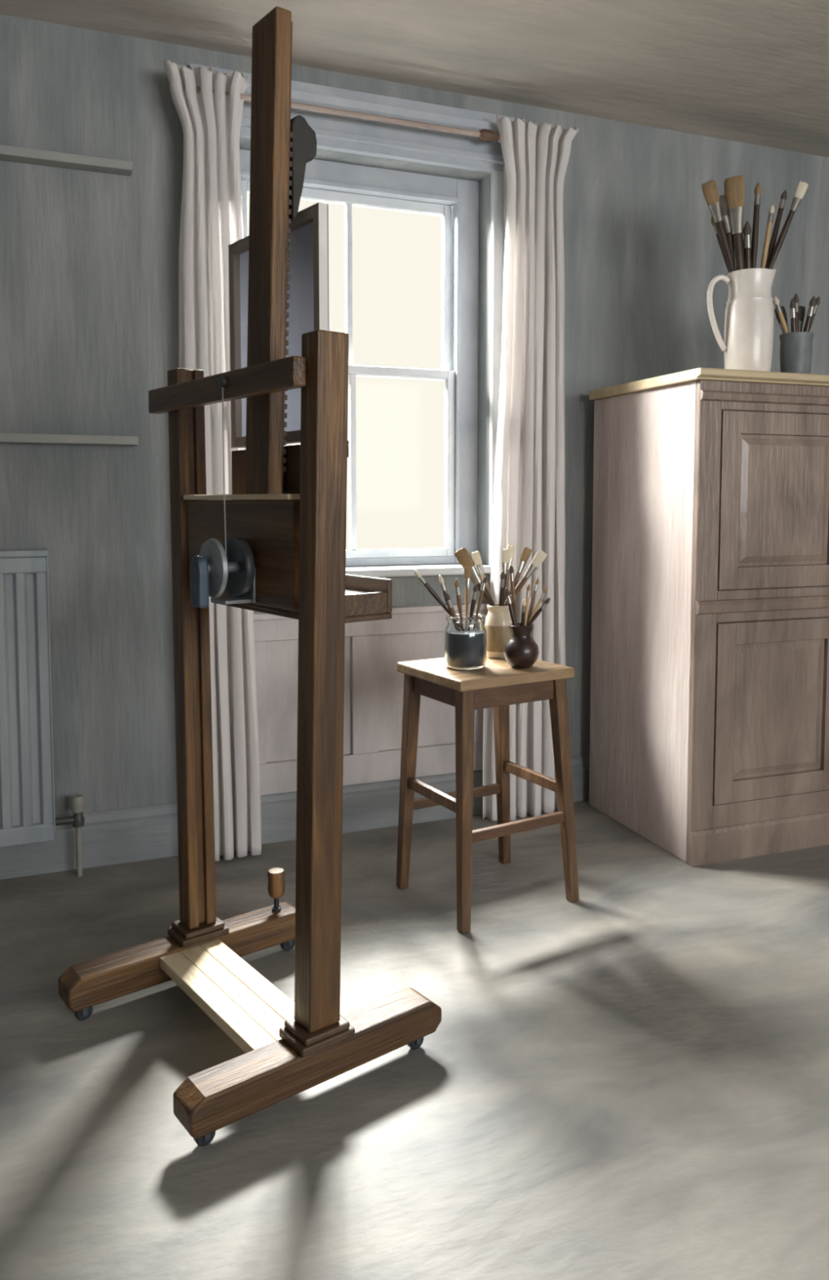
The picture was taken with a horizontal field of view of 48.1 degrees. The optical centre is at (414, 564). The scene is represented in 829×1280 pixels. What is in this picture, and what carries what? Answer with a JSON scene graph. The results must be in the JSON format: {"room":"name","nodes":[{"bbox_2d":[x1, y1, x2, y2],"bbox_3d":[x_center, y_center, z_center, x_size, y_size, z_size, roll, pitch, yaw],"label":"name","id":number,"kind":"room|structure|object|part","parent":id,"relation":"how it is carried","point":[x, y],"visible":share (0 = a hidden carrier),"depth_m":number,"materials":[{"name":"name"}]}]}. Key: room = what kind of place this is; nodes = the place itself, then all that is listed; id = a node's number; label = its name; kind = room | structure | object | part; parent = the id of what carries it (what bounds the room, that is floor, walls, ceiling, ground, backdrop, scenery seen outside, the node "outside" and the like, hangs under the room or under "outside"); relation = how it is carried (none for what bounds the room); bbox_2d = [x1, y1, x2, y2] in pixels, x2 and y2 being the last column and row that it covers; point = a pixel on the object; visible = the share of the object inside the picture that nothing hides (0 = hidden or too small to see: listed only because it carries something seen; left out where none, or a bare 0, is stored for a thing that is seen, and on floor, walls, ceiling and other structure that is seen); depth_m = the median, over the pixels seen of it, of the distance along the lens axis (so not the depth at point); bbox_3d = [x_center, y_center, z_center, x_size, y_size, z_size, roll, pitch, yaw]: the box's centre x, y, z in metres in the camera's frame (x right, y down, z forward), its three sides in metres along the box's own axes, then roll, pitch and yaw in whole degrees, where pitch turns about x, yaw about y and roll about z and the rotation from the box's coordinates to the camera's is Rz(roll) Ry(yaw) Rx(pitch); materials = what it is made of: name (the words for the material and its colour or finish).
{"room":"art studio","nodes":[
{"label":"art studio","id":0,"kind":"room"},
{"bbox_2d":[0,800,828,1279],"bbox_3d":[1.087,1.187,1.083,6.330,0.120,5.750,-2,4,-21],"label":"floor","id":1,"kind":"structure","parent":0,"point":[628,1079],"depth_m":1.90,"materials":[{"name":"paint"}]},
{"bbox_2d":[57,6,441,1146],"bbox_3d":[-0.385,-0.030,2.026,0.632,2.178,0.731,-3,5,-38],"label":"easel","id":2,"kind":"object","parent":1,"relation":"on","point":[278,547],"visible":1,"depth_m":1.92,"materials":[{"name":"brown wood"}]},
{"bbox_3d":[-0.445,0.034,1.921,0.024,0.108,0.048,-3,5,-38],"label":"crank handle","id":3,"kind":"part","parent":2,"relation":"part of","materials":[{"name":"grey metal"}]},
{"bbox_3d":[-0.398,-0.189,1.943,0.004,0.385,0.008,-3,5,-38],"label":"winch cord","id":4,"kind":"part","parent":2,"relation":"part of","materials":[{"name":"fabric"}]},
{"bbox_3d":[-0.425,-0.378,1.995,0.029,0.056,0.694,-3,5,-38],"label":"rail","id":5,"kind":"part","parent":2,"relation":"part of","materials":[{"name":"brown wood"}]},
{"bbox_3d":[-0.365,0.838,2.450,0.046,0.070,0.046,-3,5,-38],"label":"wooden knob","id":6,"kind":"part","parent":2,"relation":"part of","materials":[{"name":"brown wood"}]},
{"bbox_2d":[228,202,328,448],"bbox_3d":[-0.314,-0.517,2.099,0.024,0.486,0.410,-3,5,-38],"label":"canvas","id":7,"kind":"object","parent":2,"relation":"on","point":[308,310],"visible":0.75,"depth_m":2.04,"materials":[{"name":"fabric"}]},
{"bbox_2d":[210,573,392,622],"bbox_3d":[-0.273,0.061,2.112,0.168,0.084,0.524,-3,5,-38],"label":"paint tray","id":8,"kind":"object","parent":2,"relation":"on","point":[367,598],"depth_m":1.94,"materials":[{"name":"wood"}]},
{"bbox_2d":[395,655,579,933],"bbox_3d":[0.214,0.650,2.804,0.438,0.713,0.382,-2,5,-31],"label":"wooden stool","id":9,"kind":"object","parent":1,"relation":"on","point":[498,685],"visible":0.99,"depth_m":2.72,"materials":[{"name":"brown wood"}]},
{"bbox_3d":[-0.017,0.662,2.842,0.049,0.683,0.081,-2,5,-31],"label":"leg","id":10,"kind":"part","parent":9,"relation":"part of","materials":[{"name":"brown wood"}]},
{"bbox_3d":[0.139,0.680,2.580,0.049,0.682,0.054,-2,5,-31],"label":"leg","id":11,"kind":"part","parent":9,"relation":"part of","materials":[{"name":"brown wood"}]},
{"bbox_2d":[444,613,486,670],"bbox_3d":[0.149,0.223,2.712,0.123,0.152,0.123,-2,4,-21],"label":"glass jar","id":12,"kind":"object","parent":9,"relation":"on","point":[465,638],"visible":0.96,"depth_m":2.66,"materials":[{"name":"clear glass"}]},
{"bbox_2d":[414,569,452,617],"bbox_3d":[0.072,0.104,2.704,0.147,0.179,0.015,0,4,-1],"label":"paintbrush","id":13,"kind":"object","parent":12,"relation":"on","point":[418,574],"visible":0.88,"depth_m":2.70,"materials":[{"name":"wood"}]},
{"bbox_3d":[0.088,0.123,2.705,0.014,0.181,0.014,-39,3,13],"label":"brush handle","id":14,"kind":"part","parent":13,"relation":"part of","materials":[{"name":"wood"}]},
{"bbox_2d":[439,574,449,610],"bbox_3d":[0.099,0.110,2.718,0.057,0.164,0.015,1,4,13],"label":"paintbrush","id":15,"kind":"object","parent":12,"relation":"in","point":[441,579],"visible":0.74,"depth_m":2.71,"materials":[{"name":"wood"}]},
{"bbox_3d":[0.106,0.134,2.717,0.014,0.123,0.014,-17,-1,20],"label":"brush handle","id":16,"kind":"part","parent":15,"relation":"part of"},
{"bbox_2d":[444,591,456,617],"bbox_3d":[0.111,0.135,2.686,0.051,0.119,0.015,-2,4,-25],"label":"paintbrush","id":17,"kind":"object","parent":12,"relation":"in","point":[447,597],"visible":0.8,"depth_m":2.68,"materials":[{"name":"wood"}]},
{"bbox_3d":[0.118,0.158,2.692,0.014,0.079,0.014,-21,13,-4],"label":"brush handle","id":18,"kind":"part","parent":17,"relation":"part of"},
{"bbox_2d":[454,577,462,617],"bbox_3d":[0.130,0.116,2.697,0.028,0.156,0.015,-1,4,-20],"label":"paintbrush","id":19,"kind":"object","parent":12,"relation":"in","point":[456,583],"visible":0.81,"depth_m":2.69,"materials":[{"name":"wood"}]},
{"bbox_3d":[0.134,0.140,2.700,0.014,0.108,0.014,-4,7,25],"label":"brush handle","id":20,"kind":"part","parent":19,"relation":"part of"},
{"bbox_2d":[464,566,471,617],"bbox_3d":[0.153,0.098,2.727,0.018,0.188,0.028,3,5,36],"label":"paintbrush","id":21,"kind":"object","parent":12,"relation":"in","point":[468,570],"visible":0.88,"depth_m":2.72,"materials":[{"name":"wood"}]},
{"bbox_3d":[0.154,0.130,2.722,0.013,0.125,0.013,2,-2,-2],"label":"brush handle","id":22,"kind":"part","parent":21,"relation":"part of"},
{"bbox_2d":[469,582,478,617],"bbox_3d":[0.170,0.122,2.691,0.032,0.144,0.015,3,5,37],"label":"paintbrush","id":23,"kind":"object","parent":12,"relation":"in","point":[476,586],"visible":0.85,"depth_m":2.68,"materials":[{"name":"wood"}]},
{"bbox_3d":[0.165,0.146,2.696,0.014,0.097,0.014,13,10,24],"label":"brush handle","id":24,"kind":"part","parent":23,"relation":"part of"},
{"bbox_2d":[475,575,487,617],"bbox_3d":[0.191,0.111,2.719,0.044,0.162,0.014,-1,4,-16],"label":"paintbrush","id":25,"kind":"object","parent":12,"relation":"in","point":[485,579],"visible":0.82,"depth_m":2.71,"materials":[{"name":"wood"}]},
{"bbox_3d":[0.186,0.133,2.718,0.013,0.122,0.013,13,0,-20],"label":"brush handle","id":26,"kind":"part","parent":25,"relation":"part of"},
{"bbox_3d":[0.207,0.311,2.758,0.402,0.030,0.350,-2,5,-31],"label":"seat","id":27,"kind":"part","parent":9,"relation":"part of","materials":[{"name":"brown wood"}]},
{"bbox_2d":[484,603,512,658],"bbox_3d":[0.263,0.205,2.887,0.090,0.163,0.090,-2,4,-21],"label":"jar","id":28,"kind":"object","parent":9,"relation":"on","point":[498,619],"visible":0.74,"depth_m":2.85,"materials":[{"name":"ceramic"}]},
{"bbox_2d":[454,547,495,605],"bbox_3d":[0.205,0.071,2.868,0.163,0.251,0.024,-1,4,-9],"label":"paintbrush","id":29,"kind":"object","parent":28,"relation":"in","point":[463,556],"visible":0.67,"depth_m":2.85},
{"bbox_3d":[0.240,0.124,2.878,0.024,0.166,0.024,-29,8,17],"label":"brush handle","id":30,"kind":"part","parent":29,"relation":"part of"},
{"bbox_2d":[471,551,493,601],"bbox_3d":[0.232,0.099,2.892,0.112,0.284,0.015,2,4,22],"label":"paintbrush","id":31,"kind":"object","parent":28,"relation":"in","point":[477,557],"visible":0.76,"depth_m":2.89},
{"bbox_3d":[0.247,0.136,2.889,0.016,0.223,0.016,-18,-3,2],"label":"brush handle","id":32,"kind":"part","parent":31,"relation":"part of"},
{"bbox_2d":[498,569,506,605],"bbox_3d":[0.267,0.147,2.865,0.017,0.269,0.054,-1,4,-9],"label":"paintbrush","id":33,"kind":"object","parent":28,"relation":"in","point":[503,575],"visible":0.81,"depth_m":2.84,"materials":[{"name":"wood"}]},
{"bbox_3d":[0.265,0.174,2.872,0.016,0.219,0.016,6,14,16],"label":"brush handle","id":34,"kind":"part","parent":33,"relation":"part of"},
{"bbox_2d":[502,548,510,605],"bbox_3d":[0.277,0.115,2.881,0.036,0.331,0.015,0,4,0],"label":"paintbrush","id":35,"kind":"object","parent":28,"relation":"in","point":[505,553],"visible":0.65,"depth_m":2.87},
{"bbox_3d":[0.270,0.153,2.884,0.016,0.255,0.016,2,4,-15],"label":"brush handle","id":36,"kind":"part","parent":35,"relation":"part of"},
{"bbox_2d":[504,545,515,603],"bbox_3d":[0.280,0.109,2.902,0.075,0.341,0.022,-3,5,-37],"label":"paintbrush","id":37,"kind":"object","parent":28,"relation":"in","point":[511,548],"visible":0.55,"depth_m":2.90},
{"bbox_3d":[0.275,0.147,2.895,0.016,0.271,0.016,7,-4,13],"label":"brush handle","id":38,"kind":"part","parent":37,"relation":"part of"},
{"bbox_2d":[504,546,532,604],"bbox_3d":[0.303,0.086,2.888,0.128,0.281,0.017,-1,4,-12],"label":"paintbrush","id":39,"kind":"object","parent":28,"relation":"in","point":[526,553],"visible":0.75,"depth_m":2.88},
{"bbox_3d":[0.284,0.125,2.886,0.017,0.220,0.017,22,-1,-18],"label":"brush handle","id":40,"kind":"part","parent":39,"relation":"part of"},
{"bbox_2d":[504,549,547,605],"bbox_3d":[0.325,0.069,2.873,0.169,0.237,0.019,0,4,4],"label":"paintbrush","id":41,"kind":"object","parent":28,"relation":"in","point":[540,556],"visible":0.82,"depth_m":2.86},
{"bbox_3d":[0.294,0.112,2.878,0.019,0.183,0.019,34,6,-8],"label":"brush handle","id":42,"kind":"part","parent":41,"relation":"part of","materials":[{"name":"wood"}]},
{"bbox_3d":[0.289,0.649,3.021,0.055,0.685,0.118,2,4,27],"label":"leg","id":43,"kind":"part","parent":9,"relation":"part of","materials":[{"name":"brown wood"}]},
{"bbox_2d":[503,622,539,668],"bbox_3d":[0.312,0.236,2.715,0.103,0.125,0.103,-2,4,-21],"label":"vase","id":44,"kind":"object","parent":9,"relation":"on","point":[521,651],"visible":0.98,"depth_m":2.68,"materials":[{"name":"brown ceramic"}]},
{"bbox_2d":[505,586,516,625],"bbox_3d":[0.293,0.178,2.710,0.060,0.229,0.015,0,4,2],"label":"paintbrush","id":45,"kind":"object","parent":44,"relation":"in","point":[507,591],"visible":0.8,"depth_m":2.70,"materials":[{"name":"wood"}]},
{"bbox_3d":[0.299,0.202,2.713,0.014,0.186,0.014,-12,4,20],"label":"brush handle","id":46,"kind":"part","parent":45,"relation":"part of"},
{"bbox_2d":[509,564,517,625],"bbox_3d":[0.293,0.145,2.722,0.037,0.294,0.015,2,5,29],"label":"paintbrush","id":47,"kind":"object","parent":44,"relation":"in","point":[511,568],"visible":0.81,"depth_m":2.71,"materials":[{"name":"wood"}]},
{"bbox_3d":[0.296,0.170,2.721,0.014,0.246,0.014,-4,1,9],"label":"brush handle","id":48,"kind":"part","parent":47,"relation":"part of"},
{"bbox_2d":[520,598,526,626],"bbox_3d":[0.313,0.194,2.699,0.012,0.199,0.042,-1,4,-10],"label":"paintbrush","id":49,"kind":"object","parent":44,"relation":"in","point":[524,602],"visible":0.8,"depth_m":2.68,"materials":[{"name":"wood"}]},
{"bbox_3d":[0.314,0.214,2.705,0.012,0.162,0.012,8,16,24],"label":"brush handle","id":50,"kind":"part","parent":49,"relation":"part of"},
{"bbox_2d":[524,583,530,626],"bbox_3d":[0.324,0.173,2.717,0.031,0.239,0.012,-1,4,-20],"label":"paintbrush","id":51,"kind":"object","parent":44,"relation":"in","point":[528,588],"visible":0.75,"depth_m":2.71,"materials":[{"name":"wood"}]},
{"bbox_3d":[0.321,0.193,2.716,0.012,0.200,0.012,6,2,29],"label":"brush handle","id":52,"kind":"part","parent":51,"relation":"part of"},
{"bbox_2d":[526,577,539,625],"bbox_3d":[0.334,0.164,2.718,0.068,0.256,0.012,-2,4,-23],"label":"paintbrush","id":53,"kind":"object","parent":44,"relation":"in","point":[537,581],"visible":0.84,"depth_m":2.72,"materials":[{"name":"wood"}]},
{"bbox_3d":[0.328,0.184,2.718,0.012,0.223,0.012,13,-1,20],"label":"brush handle","id":54,"kind":"part","parent":53,"relation":"part of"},
{"bbox_2d":[528,586,547,622],"bbox_3d":[0.340,0.158,2.710,0.094,0.191,0.012,0,4,1],"label":"paintbrush","id":55,"kind":"object","parent":44,"relation":"in","point":[544,591],"visible":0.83,"depth_m":2.70,"materials":[{"name":"wood"}]},
{"bbox_3d":[0.332,0.176,2.711,0.012,0.171,0.012,27,4,21],"label":"brush handle","id":56,"kind":"part","parent":55,"relation":"part of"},
{"bbox_2d":[526,597,550,626],"bbox_3d":[0.344,0.160,2.706,0.101,0.131,0.013,1,4,8],"label":"paintbrush","id":57,"kind":"object","parent":44,"relation":"in","point":[547,602],"visible":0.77,"depth_m":2.70,"materials":[{"name":"wood"}]},
{"bbox_3d":[0.332,0.176,2.708,0.012,0.125,0.012,38,7,2],"label":"brush handle","id":58,"kind":"part","parent":57,"relation":"part of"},
{"bbox_3d":[0.443,0.667,2.760,0.092,0.684,0.054,-2,5,-31],"label":"leg","id":59,"kind":"part","parent":9,"relation":"part of","materials":[{"name":"brown wood"}]},
{"bbox_2d":[589,367,828,866],"bbox_3d":[1.413,0.148,3.512,1.344,1.615,0.675,-1,4,-20],"label":"cabinet","id":60,"kind":"object","parent":1,"relation":"on","point":[709,708],"visible":1,"depth_m":3.12,"materials":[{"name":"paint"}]},
{"bbox_2d":[706,268,777,371],"bbox_3d":[1.120,-0.817,3.155,0.211,0.358,0.160,-3,5,-33],"label":"jug","id":61,"kind":"object","parent":60,"relation":"on","point":[748,344],"visible":0.88,"depth_m":3.11,"materials":[{"name":"ceramic"}]},
{"bbox_2d":[702,179,734,273],"bbox_3d":[1.083,-0.976,3.157,0.218,0.647,0.030,0,4,1],"label":"paintbrush","id":62,"kind":"object","parent":61,"relation":"in","point":[710,189],"visible":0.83,"depth_m":3.14,"materials":[{"name":"wood"}]},
{"bbox_3d":[1.109,-0.908,3.163,0.028,0.534,0.028,-15,4,28],"label":"brush handle","id":63,"kind":"part","parent":62,"relation":"part of","materials":[{"name":"wood"}]},
{"bbox_3d":[1.033,-0.857,3.159,0.080,0.257,0.019,0,4,-4],"label":"handle","id":64,"kind":"part","parent":61,"relation":"part of","materials":[{"name":"white ceramic"}]},
{"bbox_2d":[711,215,728,271],"bbox_3d":[1.107,-0.930,3.171,0.190,0.529,0.021,1,4,13],"label":"paintbrush","id":65,"kind":"object","parent":61,"relation":"in","point":[713,222],"visible":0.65,"depth_m":3.17,"materials":[{"name":"wood"}]},
{"bbox_3d":[1.117,-0.897,3.170,0.019,0.492,0.019,-19,-1,19],"label":"brush handle","id":66,"kind":"part","parent":65,"relation":"part of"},
{"bbox_2d":[720,195,733,262],"bbox_3d":[1.087,-0.953,3.160,0.117,0.600,0.026,0,4,-1],"label":"paintbrush","id":67,"kind":"object","parent":61,"relation":"in","point":[724,207],"visible":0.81,"depth_m":3.13,"materials":[{"name":"wood"}]},
{"bbox_3d":[1.103,-0.889,3.164,0.026,0.479,0.026,-11,4,-24],"label":"brush handle","id":68,"kind":"part","parent":67,"relation":"part of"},
{"bbox_2d":[724,174,745,271],"bbox_3d":[1.095,-0.978,3.142,0.098,0.655,0.045,-1,4,-8],"label":"paintbrush","id":69,"kind":"object","parent":61,"relation":"in","point":[735,187],"visible":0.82,"depth_m":3.12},
{"bbox_3d":[1.113,-0.885,3.156,0.039,0.468,0.039,-3,6,28],"label":"brush handle","id":70,"kind":"part","parent":69,"relation":"part of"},
{"bbox_2d":[743,220,751,269],"bbox_3d":[1.131,-0.905,3.153,0.028,0.506,0.070,3,5,36],"label":"paintbrush","id":71,"kind":"object","parent":61,"relation":"in","point":[747,229],"visible":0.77,"depth_m":3.12,"materials":[{"name":"wood"}]},
{"bbox_3d":[1.137,-0.860,3.162,0.026,0.419,0.026,-6,9,-14],"label":"brush handle","id":72,"kind":"part","parent":71,"relation":"part of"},
{"bbox_2d":[751,182,761,268],"bbox_3d":[1.154,-0.973,3.157,0.037,0.641,0.024,-1,4,-14],"label":"paintbrush","id":73,"kind":"object","parent":61,"relation":"in","point":[757,190],"visible":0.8,"depth_m":3.14,"materials":[{"name":"wood"}]},
{"bbox_3d":[1.149,-0.935,3.161,0.022,0.565,0.022,2,4,1],"label":"brush handle","id":74,"kind":"part","parent":73,"relation":"part of","materials":[{"name":"wood"}]},
{"bbox_2d":[760,204,775,268],"bbox_3d":[1.181,-0.941,3.170,0.094,0.576,0.020,-1,4,-16],"label":"paintbrush","id":75,"kind":"object","parent":61,"relation":"in","point":[765,254],"visible":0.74,"depth_m":3.16,"materials":[{"name":"wood"}]},
{"bbox_3d":[1.174,-0.910,3.171,0.018,0.519,0.018,9,2,18],"label":"brush handle","id":76,"kind":"part","parent":75,"relation":"part of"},
{"bbox_2d":[765,190,787,268],"bbox_3d":[1.192,-0.966,3.173,0.162,0.626,0.021,-1,4,-12],"label":"paintbrush","id":77,"kind":"object","parent":61,"relation":"in","point":[784,197],"visible":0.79,"depth_m":3.16,"materials":[{"name":"wood"}]},
{"bbox_3d":[1.184,-0.933,3.171,0.019,0.577,0.019,13,1,-17],"label":"brush handle","id":78,"kind":"part","parent":77,"relation":"part of","materials":[{"name":"wood"}]},
{"bbox_2d":[767,181,808,269],"bbox_3d":[1.204,-0.991,3.154,0.243,0.605,0.020,0,4,3],"label":"paintbrush","id":79,"kind":"object","parent":61,"relation":"in","point":[801,190],"visible":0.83,"depth_m":3.13,"materials":[{"name":"wood"}]},
{"bbox_3d":[1.181,-0.942,3.158,0.021,0.541,0.021,21,5,8],"label":"brush handle","id":80,"kind":"part","parent":79,"relation":"part of","materials":[{"name":"wood"}]},
{"bbox_3d":[1.515,0.184,3.235,1.300,1.581,0.022,-1,4,-20],"label":"frame","id":81,"kind":"part","parent":60,"relation":"part of","materials":[{"name":"paint"}]},
{"bbox_3d":[1.522,0.123,3.212,1.300,0.045,0.018,-1,4,-20],"label":"waist moulding","id":82,"kind":"part","parent":60,"relation":"part of","materials":[{"name":"paint"}]},
{"bbox_3d":[1.521,-0.554,3.166,1.300,0.033,0.016,-1,4,-20],"label":"cornice moulding","id":83,"kind":"part","parent":60,"relation":"part of","materials":[{"name":"paint"}]},
{"bbox_3d":[1.237,0.486,3.150,0.529,0.604,0.022,-1,4,-20],"label":"door","id":84,"kind":"part","parent":60,"relation":"part of","materials":[{"name":"paint"}]},
{"bbox_3d":[1.237,-0.214,3.101,0.529,0.579,0.022,-1,4,-20],"label":"door","id":85,"kind":"part","parent":60,"relation":"part of","materials":[{"name":"paint"}]},
{"bbox_2d":[779,331,813,373],"bbox_3d":[1.344,-0.728,3.271,0.112,0.165,0.112,-2,4,-21],"label":"pot","id":86,"kind":"object","parent":60,"relation":"on","point":[796,348],"visible":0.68,"depth_m":3.23,"materials":[{"name":"ceramic"}]},
{"bbox_2d":[773,295,789,333],"bbox_3d":[1.315,-0.799,3.265,0.110,0.292,0.020,0,4,1],"label":"paintbrush","id":87,"kind":"object","parent":86,"relation":"in","point":[776,301],"visible":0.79,"depth_m":3.25,"materials":[{"name":"wood"}]},
{"bbox_3d":[1.325,-0.770,3.268,0.018,0.247,0.018,-20,4,-1],"label":"brush handle","id":88,"kind":"part","parent":87,"relation":"part of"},
{"bbox_2d":[774,306,789,333],"bbox_3d":[1.315,-0.784,3.277,0.088,0.259,0.021,1,4,20],"label":"paintbrush","id":89,"kind":"object","parent":86,"relation":"in","point":[784,309],"visible":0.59,"depth_m":3.27,"materials":[{"name":"wood"}]},
{"bbox_2d":[790,297,796,332],"bbox_3d":[1.330,-0.791,3.251,0.055,0.277,0.021,-4,5,-42],"label":"paintbrush","id":90,"kind":"object","parent":86,"relation":"in","point":[793,304],"visible":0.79,"depth_m":3.23,"materials":[{"name":"wood"}]},
{"bbox_3d":[1.334,-0.758,3.259,0.019,0.213,0.019,-11,11,-22],"label":"brush handle","id":91,"kind":"part","parent":90,"relation":"part of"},
{"bbox_2d":[793,293,799,332],"bbox_3d":[1.342,-0.805,3.272,0.022,0.302,0.025,2,4,23],"label":"paintbrush","id":92,"kind":"object","parent":86,"relation":"in","point":[796,298],"visible":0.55,"depth_m":3.26,"materials":[{"name":"wood"}]},
{"bbox_3d":[1.344,-0.771,3.269,0.019,0.235,0.019,0,1,8],"label":"brush handle","id":93,"kind":"part","parent":92,"relation":"part of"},
{"bbox_2d":[799,306,805,331],"bbox_3d":[1.355,-0.785,3.284,0.060,0.262,0.027,-3,5,-41],"label":"paintbrush","id":94,"kind":"object","parent":86,"relation":"in","point":[802,308],"visible":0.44,"depth_m":3.28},
{"bbox_2d":[804,296,816,332],"bbox_3d":[1.371,-0.796,3.257,0.063,0.287,0.022,2,4,25],"label":"paintbrush","id":95,"kind":"object","parent":86,"relation":"in","point":[813,302],"visible":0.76,"depth_m":3.24,"materials":[{"name":"wood"}]},
{"bbox_3d":[1.363,-0.761,3.261,0.021,0.220,0.021,11,8,9],"label":"brush handle","id":96,"kind":"part","parent":95,"relation":"part of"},
{"bbox_2d":[809,296,820,330],"bbox_3d":[1.373,-0.799,3.268,0.108,0.292,0.021,-1,4,-9],"label":"paintbrush","id":97,"kind":"object","parent":86,"relation":"in","point":[818,300],"visible":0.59,"depth_m":3.26,"materials":[{"name":"wood"}]},
{"bbox_3d":[1.362,-0.768,3.270,0.019,0.242,0.019,19,1,-2],"label":"brush handle","id":98,"kind":"part","parent":97,"relation":"part of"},
{"bbox_2d":[0,13,828,816],"bbox_3d":[0.087,-0.381,3.547,6.330,2.665,0.240,-2,4,-21],"label":"wall","id":99,"kind":"structure","parent":0,"point":[89,260],"depth_m":3.04,"materials":[{"name":"paint"}]},
{"bbox_2d":[0,548,84,876],"bbox_3d":[-1.629,0.486,2.735,1.227,1.047,0.136,-2,4,-21],"label":"radiator","id":100,"kind":"object","parent":99,"relation":"attached to","point":[27,793],"visible":1,"depth_m":2.84,"materials":[{"name":"metal"}]},
{"bbox_3d":[-1.654,0.013,2.642,1.130,0.050,0.034,-2,4,-21],"label":"header rail","id":101,"kind":"part","parent":100,"relation":"part of","materials":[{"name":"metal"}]},
{"bbox_2d":[0,548,48,557],"bbox_3d":[-1.665,-0.024,2.667,1.138,0.020,0.102,-2,4,-21],"label":"grille","id":102,"kind":"object","parent":100,"relation":"attached to","point":[24,553],"depth_m":2.81,"materials":[{"name":"metal"}]},
{"bbox_3d":[-1.654,0.427,2.672,1.130,0.785,0.028,-2,4,-21],"label":"panel","id":103,"kind":"part","parent":100,"relation":"part of","materials":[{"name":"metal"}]},
{"bbox_3d":[-1.654,0.845,2.700,1.130,0.057,0.034,-2,4,-21],"label":"footer rail","id":104,"kind":"part","parent":100,"relation":"part of","materials":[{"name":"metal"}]},
{"bbox_2d":[0,144,132,176],"bbox_3d":[-1.577,-1.236,2.676,1.462,0.028,0.060,-2,4,-21],"label":"wall shelf","id":105,"kind":"object","parent":99,"relation":"attached to","point":[11,153],"visible":1,"depth_m":2.85,"materials":[{"name":"paint"}]},
{"bbox_2d":[0,432,137,445],"bbox_3d":[-1.577,-0.382,2.736,1.462,0.028,0.060,-2,4,-21],"label":"wall shelf","id":106,"kind":"object","parent":99,"relation":"attached to","point":[5,437],"visible":1,"depth_m":2.90,"materials":[{"name":"paint"}]},
{"bbox_2d":[0,755,590,879],"bbox_3d":[0.135,0.869,3.510,5.850,0.176,0.024,-2,4,-21],"label":"baseboard","id":107,"kind":"structure","parent":99,"relation":"attached to","point":[113,837],"depth_m":3.12,"materials":[{"name":"paint"}]},
{"bbox_2d":[184,86,501,143],"bbox_3d":[-0.113,-1.519,3.167,1.320,0.040,0.052,-2,4,-21],"label":"pole","id":108,"kind":"object","parent":99,"relation":"attached to","point":[484,135],"visible":0.66,"depth_m":3.17,"materials":[{"name":"paint"}]},
{"bbox_2d":[163,59,261,861],"bbox_3d":[-0.646,-0.299,3.008,0.285,2.553,0.090,-2,4,-21],"label":"curtain","id":109,"kind":"object","parent":108,"relation":"hanging from","point":[211,220],"visible":0.66,"depth_m":2.97,"materials":[{"name":"fabric"}]},
{"bbox_2d":[483,114,579,821],"bbox_3d":[0.429,-0.330,3.428,0.366,2.557,0.092,-2,4,-21],"label":"curtain","id":110,"kind":"object","parent":108,"relation":"hanging from","point":[529,507],"visible":0.81,"depth_m":3.39,"materials":[{"name":"fabric"}]},
{"bbox_2d":[241,179,452,381],"bbox_3d":[-0.241,-1.025,3.407,0.812,0.654,0.032,-2,4,-21],"label":"window","id":111,"kind":"structure","parent":99,"relation":"in","point":[348,199],"depth_m":3.43,"materials":[{"name":"paint"}]},
{"bbox_3d":[-0.419,-1.019,3.337,0.361,0.583,0.004,-2,4,-21],"label":"pane","id":112,"kind":"part","parent":111,"relation":"part of","materials":[{"name":"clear glass"}]},
{"bbox_3d":[-0.062,-1.029,3.476,0.361,0.583,0.004,-2,4,-21],"label":"pane","id":113,"kind":"part","parent":111,"relation":"part of","materials":[{"name":"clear glass"}]},
{"bbox_2d":[188,63,514,173],"bbox_3d":[-0.177,-1.529,3.201,1.169,0.205,0.062,-2,4,-21],"label":"trim","id":114,"kind":"structure","parent":99,"relation":"attached to","point":[333,132],"depth_m":3.24,"materials":[{"name":"paint"}]},
{"bbox_2d":[240,148,479,566],"bbox_3d":[-0.229,-0.716,3.392,1.005,1.445,0.064,-2,4,-21],"label":"window frame","id":115,"kind":"structure","parent":99,"relation":"attached to","point":[463,195],"depth_m":3.51,"materials":[{"name":"paint"}]},
{"bbox_2d":[253,602,488,795],"bbox_3d":[-0.155,0.473,3.359,1.020,0.636,0.045,-2,4,-21],"label":"wall panel","id":116,"kind":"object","parent":99,"relation":"attached to","point":[374,686],"depth_m":3.35,"materials":[{"name":"paint"}]},
{"bbox_2d":[346,364,455,558],"bbox_3d":[-0.228,-0.377,3.419,0.812,0.705,0.032,-2,4,-21],"label":"window","id":117,"kind":"structure","parent":99,"relation":"in","point":[449,376],"depth_m":3.48,"materials":[{"name":"paint"}]},
{"bbox_3d":[-0.406,-0.372,3.348,0.361,0.644,0.004,-2,4,-21],"label":"pane","id":118,"kind":"part","parent":117,"relation":"part of","materials":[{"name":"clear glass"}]},
{"bbox_2d":[346,564,491,577],"bbox_3d":[-0.196,0.026,3.357,1.155,0.029,0.149,-2,4,-21],"label":"trim","id":119,"kind":"structure","parent":99,"relation":"attached to","point":[453,570],"depth_m":3.35,"materials":[{"name":"paint"}]},
{"bbox_2d":[488,165,506,565],"bbox_3d":[-0.181,-0.712,3.267,1.129,1.475,0.042,-2,4,-21],"label":"trim","id":120,"kind":"structure","parent":99,"relation":"attached to","point":[499,179],"depth_m":3.44,"materials":[{"name":"paint"}]},
{"bbox_2d":[0,0,828,157],"bbox_3d":[1.087,-1.606,0.888,6.330,0.150,5.750,-2,4,-21],"label":"ceiling","id":121,"kind":"structure","parent":0,"point":[753,72],"depth_m":3.00,"materials":[{"name":"paint"}]}
]}

